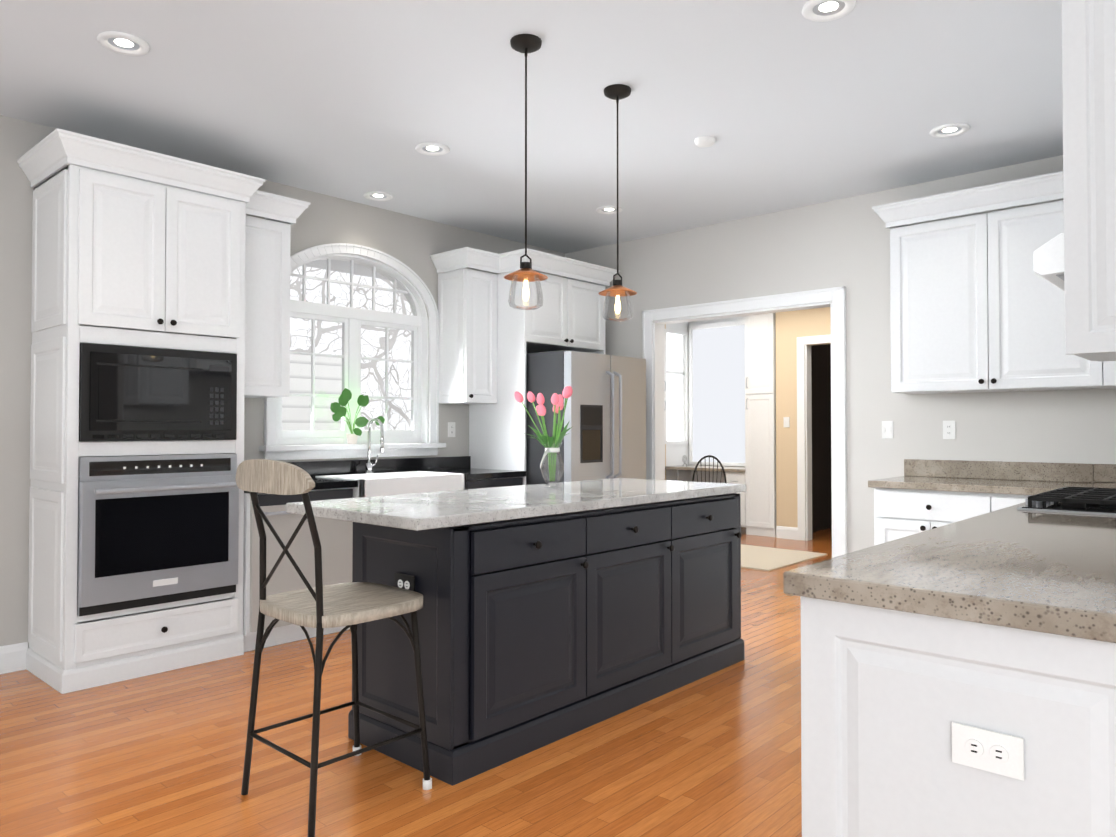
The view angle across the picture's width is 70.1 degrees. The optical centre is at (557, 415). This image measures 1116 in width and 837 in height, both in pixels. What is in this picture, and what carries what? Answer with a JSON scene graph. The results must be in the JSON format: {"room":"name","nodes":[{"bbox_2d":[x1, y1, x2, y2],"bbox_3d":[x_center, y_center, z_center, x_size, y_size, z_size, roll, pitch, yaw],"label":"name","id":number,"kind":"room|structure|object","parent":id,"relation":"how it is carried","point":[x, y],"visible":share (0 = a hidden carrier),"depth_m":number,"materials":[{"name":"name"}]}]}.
{"room":"kitchen","nodes":[
{"label":"kitchen","id":0,"kind":"room"},
{"bbox_2d":[0,115,564,647],"bbox_3d":[-2.976,-0.114,3.932,0.160,2.810,9.120,-1,-1,42],"label":"wall","id":1,"kind":"structure","parent":0,"point":[412,243],"depth_m":4.09,"materials":[{"name":"paint"}]},
{"bbox_2d":[0,642,27,673],"bbox_3d":[-4.333,1.197,2.282,0.016,0.135,4.825,-1,-1,42],"label":"baseboard","id":2,"kind":"structure","parent":1,"relation":"attached to","point":[12,657],"depth_m":4.02,"materials":[{"name":"white wood"}]},
{"bbox_2d":[232,190,310,397],"bbox_3d":[-1.817,-0.705,4.784,0.422,1.180,0.475,-1,-1,42],"label":"upper cabinet","id":3,"kind":"object","parent":1,"relation":"attached to","point":[267,307],"visible":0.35,"depth_m":4.71,"materials":[{"name":"white wood"}]},
{"bbox_2d":[259,243,445,459],"bbox_3d":[-1.424,-0.448,5.588,0.245,1.482,1.450,-1,-1,42],"label":"window","id":4,"kind":"structure","parent":1,"relation":"in","point":[419,438],"depth_m":5.64,"materials":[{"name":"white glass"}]},
{"bbox_2d":[330,388,384,443],"bbox_3d":[-1.376,0.004,5.500,0.106,0.383,0.439,-1,-1,42],"label":"potted plant","id":5,"kind":"object","parent":4,"relation":"on","point":[337,409],"visible":1,"depth_m":5.44,"materials":[{"name":"green plant"}]},
{"bbox_2d":[448,422,454,436],"bbox_3d":[-0.825,0.108,6.176,0.009,0.116,0.072,-1,-1,42],"label":"electrical outlet","id":6,"kind":"object","parent":1,"relation":"attached to","point":[451,429],"visible":1,"depth_m":6.17,"materials":[{"name":"white plastic"}]},
{"bbox_2d":[0,527,831,836],"bbox_3d":[1.243,1.318,4.053,11.200,0.050,15.000,-1,-1,42],"label":"floor","id":7,"kind":"structure","parent":0,"point":[718,753],"depth_m":2.92,"materials":[{"name":"brown wood"}]},
{"bbox_2d":[17,128,264,693],"bbox_3d":[-2.174,-0.005,4.189,0.675,2.600,1.010,-1,-1,42],"label":"tall cabinet","id":8,"kind":"object","parent":7,"relation":"on","point":[136,522],"visible":1,"depth_m":3.94,"materials":[{"name":"white wood"}]},
{"bbox_2d":[77,453,238,615],"bbox_3d":[-2.149,0.575,4.157,0.608,0.744,0.754,-1,-1,42],"label":"wall oven","id":9,"kind":"object","parent":8,"relation":"in","point":[155,530],"depth_m":3.96,"materials":[{"name":"silver metal"}]},
{"bbox_2d":[79,343,236,440],"bbox_3d":[-2.103,-0.106,4.127,0.332,0.464,0.754,-1,-1,42],"label":"microwave","id":10,"kind":"object","parent":8,"relation":"in","point":[128,391],"depth_m":3.99,"materials":[{"name":"black plastic"}]},
{"bbox_2d":[236,459,431,836],"bbox_3d":[-0.757,0.706,2.689,0.470,1.131,0.534,-1,-1,42],"label":"stool","id":11,"kind":"object","parent":7,"relation":"on","point":[319,607],"visible":1,"depth_m":2.61,"materials":[{"name":"metal"}]},
{"bbox_2d":[243,418,525,651],"bbox_3d":[-1.171,0.663,5.288,0.672,1.301,2.125,-1,-1,42],"label":"base cabinet","id":12,"kind":"object","parent":7,"relation":"on","point":[344,479],"visible":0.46,"depth_m":4.70,"materials":[{"name":"white wood"}]},
{"bbox_2d":[364,418,383,473],"bbox_3d":[-1.238,0.208,5.449,0.197,0.386,0.103,-1,-1,42],"label":"faucet","id":13,"kind":"object","parent":12,"relation":"on","point":[369,465],"depth_m":5.46,"materials":[{"name":"silver metal"}]},
{"bbox_2d":[430,247,619,484],"bbox_3d":[-0.226,0.058,6.311,0.712,2.545,1.428,-1,-1,42],"label":"surround","id":14,"kind":"object","parent":7,"relation":"on","point":[489,337],"visible":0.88,"depth_m":6.03,"materials":[{"name":"white wood"}]},
{"bbox_2d":[348,490,745,785],"bbox_3d":[0.091,0.843,3.686,0.672,0.888,2.021,-1,-1,42],"label":"kitchen island","id":15,"kind":"object","parent":7,"relation":"on","point":[546,616],"depth_m":3.10,"materials":[{"name":"black wood"}]},
{"bbox_2d":[286,478,745,533],"bbox_3d":[-0.042,0.378,3.719,0.846,0.041,2.196,-1,-1,42],"label":"island countertop","id":16,"kind":"structure","parent":15,"relation":"on","point":[427,510],"depth_m":3.26,"materials":[{"name":"white stone"}]},
{"bbox_2d":[515,386,572,486],"bbox_3d":[-0.046,0.102,4.031,0.334,0.519,0.324,-1,-1,42],"label":"vase","id":17,"kind":"object","parent":16,"relation":"on","point":[556,439],"visible":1,"depth_m":4.02,"materials":[{"name":"clear glass"}]},
{"bbox_2d":[526,350,645,484],"bbox_3d":[0.067,0.424,6.261,1.032,1.770,0.900,-1,-1,42],"label":"fridge","id":18,"kind":"object","parent":7,"relation":"on","point":[605,418],"visible":0.42,"depth_m":5.87,"materials":[{"name":"silver metal"}]},
{"bbox_2d":[692,455,726,482],"bbox_3d":[1.729,0.912,9.117,0.484,0.935,0.486,-1,-1,42],"label":"chair","id":19,"kind":"object","parent":7,"relation":"on","point":[704,457],"visible":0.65,"depth_m":8.94,"materials":[{"name":"black plastic"}]},
{"bbox_2d":[724,473,744,526],"bbox_3d":[2.267,1.023,9.538,0.280,0.720,0.597,-1,-1,42],"label":"base cabinet","id":20,"kind":"object","parent":7,"relation":"on","point":[731,478],"depth_m":9.26,"materials":[{"name":"white wood"}]},
{"bbox_2d":[665,465,744,472],"bbox_3d":[1.939,0.650,9.829,1.146,0.035,0.617,-1,-1,42],"label":"countertop","id":21,"kind":"structure","parent":20,"relation":"on","point":[727,468],"depth_m":9.68,"materials":[{"name":"beige stone"}]},
{"bbox_2d":[741,313,775,536],"bbox_3d":[2.506,0.074,9.337,0.365,2.612,0.597,-1,-1,42],"label":"tall cabinet","id":22,"kind":"object","parent":7,"relation":"on","point":[758,332],"depth_m":9.12,"materials":[{"name":"white wood"}]},
{"bbox_2d":[741,544,827,570],"bbox_3d":[1.809,1.346,7.657,1.100,0.012,1.200,-1,-1,42],"label":"rug","id":23,"kind":"object","parent":7,"relation":"on","point":[762,558],"visible":0.57,"depth_m":7.51,"materials":[{"name":"beige fabric"}]},
{"bbox_2d":[801,600,1115,836],"bbox_3d":[1.811,0.830,2.630,0.633,0.880,3.179,-1,-1,42],"label":"base cabinet","id":24,"kind":"object","parent":7,"relation":"on","point":[958,678],"depth_m":1.47,"materials":[{"name":"white wood"}]},
{"bbox_2d":[783,480,1115,647],"bbox_3d":[1.989,0.370,2.852,0.658,0.048,3.797,-1,-1,42],"label":"countertop","id":25,"kind":"structure","parent":24,"relation":"on","point":[1044,565],"depth_m":1.65,"materials":[{"name":"beige stone"}]},
{"bbox_2d":[1017,486,1115,515],"bbox_3d":[2.140,0.325,3.041,0.520,0.050,0.760,-1,-1,42],"label":"cooktop","id":26,"kind":"object","parent":25,"relation":"in","point":[1067,499],"depth_m":2.92,"materials":[{"name":"black metal"}]},
{"bbox_2d":[868,459,1093,545],"bbox_3d":[2.423,0.787,4.582,1.030,1.030,0.640,-1,-1,42],"label":"base cabinet","id":27,"kind":"object","parent":7,"relation":"on","point":[920,495],"visible":0.38,"depth_m":4.57,"materials":[{"name":"white wood"}]},
{"bbox_2d":[0,0,1062,279],"bbox_3d":[1.243,-1.541,4.100,11.200,0.050,15.000,-1,-1,42],"label":"ceiling","id":28,"kind":"structure","parent":0,"point":[786,104],"depth_m":3.80,"materials":[{"name":"white paint"}]},
{"bbox_2d":[97,31,149,55],"bbox_3d":[-1.781,-1.524,3.264,0.194,0.012,0.194,-1,-1,42],"label":"recessed light","id":29,"kind":"object","parent":28,"relation":"in","point":[120,44],"visible":1,"depth_m":3.26,"materials":[{"name":"silver metal"}]},
{"bbox_2d":[364,191,392,200],"bbox_3d":[-1.221,-1.489,5.401,0.194,0.012,0.194,-1,-1,42],"label":"recessed light","id":30,"kind":"object","parent":28,"relation":"in","point":[378,196],"visible":1,"depth_m":5.40,"materials":[{"name":"silver metal"}]},
{"bbox_2d":[415,142,449,155],"bbox_3d":[-0.709,-1.504,4.492,0.194,0.012,0.194,-1,-1,42],"label":"recessed light","id":31,"kind":"object","parent":28,"relation":"in","point":[431,149],"visible":0.94,"depth_m":4.49,"materials":[{"name":"silver metal"}]},
{"bbox_2d":[504,34,547,309],"bbox_3d":[-0.131,-0.983,3.244,0.180,1.095,0.180,-1,-1,42],"label":"pendant light","id":32,"kind":"object","parent":28,"relation":"hanging from","point":[525,273],"visible":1,"depth_m":3.24,"materials":[{"name":"metal"}]},
{"bbox_2d":[596,206,622,213],"bbox_3d":[0.369,-1.484,5.741,0.194,0.012,0.194,-1,-1,42],"label":"recessed light","id":33,"kind":"object","parent":28,"relation":"in","point":[607,209],"visible":0.9,"depth_m":5.74,"materials":[{"name":"silver metal"}]},
{"bbox_2d":[599,84,636,321],"bbox_3d":[0.278,-0.983,3.711,0.180,1.080,0.180,-1,-1,42],"label":"pendant light","id":34,"kind":"object","parent":28,"relation":"hanging from","point":[617,93],"visible":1,"depth_m":3.71,"materials":[{"name":"metal"}]},
{"bbox_2d":[694,136,715,146],"bbox_3d":[0.806,-1.498,4.361,0.116,0.028,0.116,-1,-1,42],"label":"ceiling detector","id":35,"kind":"object","parent":28,"relation":"attached to","point":[705,141],"visible":0.98,"depth_m":4.33,"materials":[{"name":"white plastic"}]},
{"bbox_2d":[802,0,855,21],"bbox_3d":[1.015,-1.529,2.984,0.194,0.012,0.194,-1,-1,42],"label":"recessed light","id":36,"kind":"object","parent":28,"relation":"in","point":[820,10],"visible":1,"depth_m":3.00,"materials":[{"name":"silver metal"}]},
{"bbox_2d":[930,123,969,137],"bbox_3d":[2.073,-1.508,4.212,0.194,0.012,0.194,-1,-1,42],"label":"recessed light","id":37,"kind":"object","parent":28,"relation":"in","point":[949,130],"visible":1,"depth_m":4.21,"materials":[{"name":"silver metal"}]},
{"bbox_2d":[665,322,688,480],"bbox_3d":[0.525,-0.027,9.227,0.120,2.810,3.430,-1,-1,42],"label":"wall","id":38,"kind":"structure","parent":0,"point":[675,454],"depth_m":10.25,"materials":[{"name":"white paint"}]},
{"bbox_2d":[664,329,688,443],"bbox_3d":[1.501,-0.365,10.251,0.078,1.460,0.550,-1,-1,42],"label":"window","id":39,"kind":"structure","parent":38,"relation":"in","point":[674,396],"depth_m":10.33,"materials":[{"name":"glass"}]},
{"bbox_2d":[689,307,830,527],"bbox_3d":[3.046,-0.032,8.933,4.250,2.810,0.720,-1,-1,42],"label":"wall","id":40,"kind":"structure","parent":0,"point":[791,326],"depth_m":8.88,"materials":[{"name":"beige paint"}]},
{"bbox_2d":[783,417,789,426],"bbox_3d":[2.552,0.072,8.885,0.072,0.116,0.011,-1,-1,42],"label":"light switch","id":41,"kind":"object","parent":40,"relation":"attached to","point":[786,421],"visible":1,"depth_m":8.88,"materials":[{"name":"white plastic"}]},
{"bbox_2d":[776,526,797,539],"bbox_3d":[2.553,1.304,8.862,0.255,0.135,0.016,-1,-1,42],"label":"baseboard","id":42,"kind":"structure","parent":40,"relation":"attached to","point":[783,532],"depth_m":8.86,"materials":[{"name":"white wood"}]},
{"bbox_2d":[811,344,831,531],"bbox_3d":[3.524,-0.013,10.086,0.090,2.810,2.830,-1,-1,42],"label":"doorway","id":43,"kind":"structure","parent":0,"point":[821,439],"depth_m":9.63,"materials":[{"name":"black"}]},
{"bbox_2d":[565,155,1115,552],"bbox_3d":[3.273,-0.107,4.343,8.550,2.810,0.120,-1,-1,42],"label":"wall","id":44,"kind":"structure","parent":0,"point":[845,242],"depth_m":5.36,"materials":[{"name":"paint"}]},
{"bbox_2d":[642,286,846,557],"bbox_3d":[1.385,0.226,6.048,1.695,2.200,0.180,-1,-1,42],"label":"trim","id":45,"kind":"structure","parent":44,"relation":"attached to","point":[654,321],"depth_m":5.60,"materials":[{"name":"white wood"}]},
{"bbox_2d":[882,421,892,438],"bbox_3d":[2.172,0.093,5.248,0.072,0.116,0.011,-1,-1,42],"label":"light switch","id":46,"kind":"object","parent":44,"relation":"attached to","point":[887,429],"visible":1,"depth_m":5.25,"materials":[{"name":"white plastic"}]},
{"bbox_2d":[943,421,954,438],"bbox_3d":[2.454,0.088,4.993,0.072,0.116,0.009,-1,-1,42],"label":"electrical outlet","id":47,"kind":"object","parent":44,"relation":"attached to","point":[948,429],"visible":1,"depth_m":4.99,"materials":[{"name":"white plastic"}]},
{"bbox_2d":[884,171,1099,393],"bbox_3d":[2.570,-0.722,4.685,1.099,1.150,0.327,-1,-1,42],"label":"upper cabinet","id":48,"kind":"object","parent":44,"relation":"attached to","point":[977,303],"depth_m":4.58,"materials":[{"name":"white wood"}]},
{"bbox_2d":[1094,464,1115,483],"bbox_3d":[3.256,0.317,4.252,0.658,0.102,0.023,-1,-1,42],"label":"backsplash","id":49,"kind":"structure","parent":44,"relation":"attached to","point":[1107,472],"depth_m":4.42,"materials":[{"name":"beige stone"}]},
{"bbox_2d":[1100,361,1115,388],"bbox_3d":[3.055,-0.729,4.246,0.209,1.150,0.327,-1,-1,42],"label":"upper cabinet","id":50,"kind":"object","parent":44,"relation":"attached to","point":[1107,368],"depth_m":4.17,"materials":[{"name":"white wood"}]},
{"bbox_3d":[2.727,-0.128,3.070,0.148,2.810,2.500,-1,-1,42],"label":"wall","id":51,"kind":"structure","parent":0,"visible":0},
{"bbox_2d":[1033,233,1064,291],"bbox_3d":[2.193,-0.579,3.008,0.543,0.146,0.754,-1,-1,42],"label":"range hood","id":52,"kind":"object","parent":51,"relation":"attached to","point":[1048,259],"visible":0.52,"depth_m":2.88,"materials":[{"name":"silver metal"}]},
{"bbox_2d":[1062,0,1115,361],"bbox_3d":[1.848,-0.866,2.502,0.368,1.347,0.460,-1,-1,42],"label":"upper cabinet","id":53,"kind":"object","parent":51,"relation":"attached to","point":[1089,92],"visible":1,"depth_m":2.39,"materials":[{"name":"white wood"}]},
{"label":"outside","id":54,"kind":"structure","parent":0,"visible":0},
{"bbox_2d":[282,266,412,429],"bbox_3d":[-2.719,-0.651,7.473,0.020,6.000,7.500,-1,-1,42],"label":"window glass","id":55,"kind":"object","parent":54,"point":[300,330],"depth_m":8.02,"materials":[{"name":"clear glass"}]}
]}

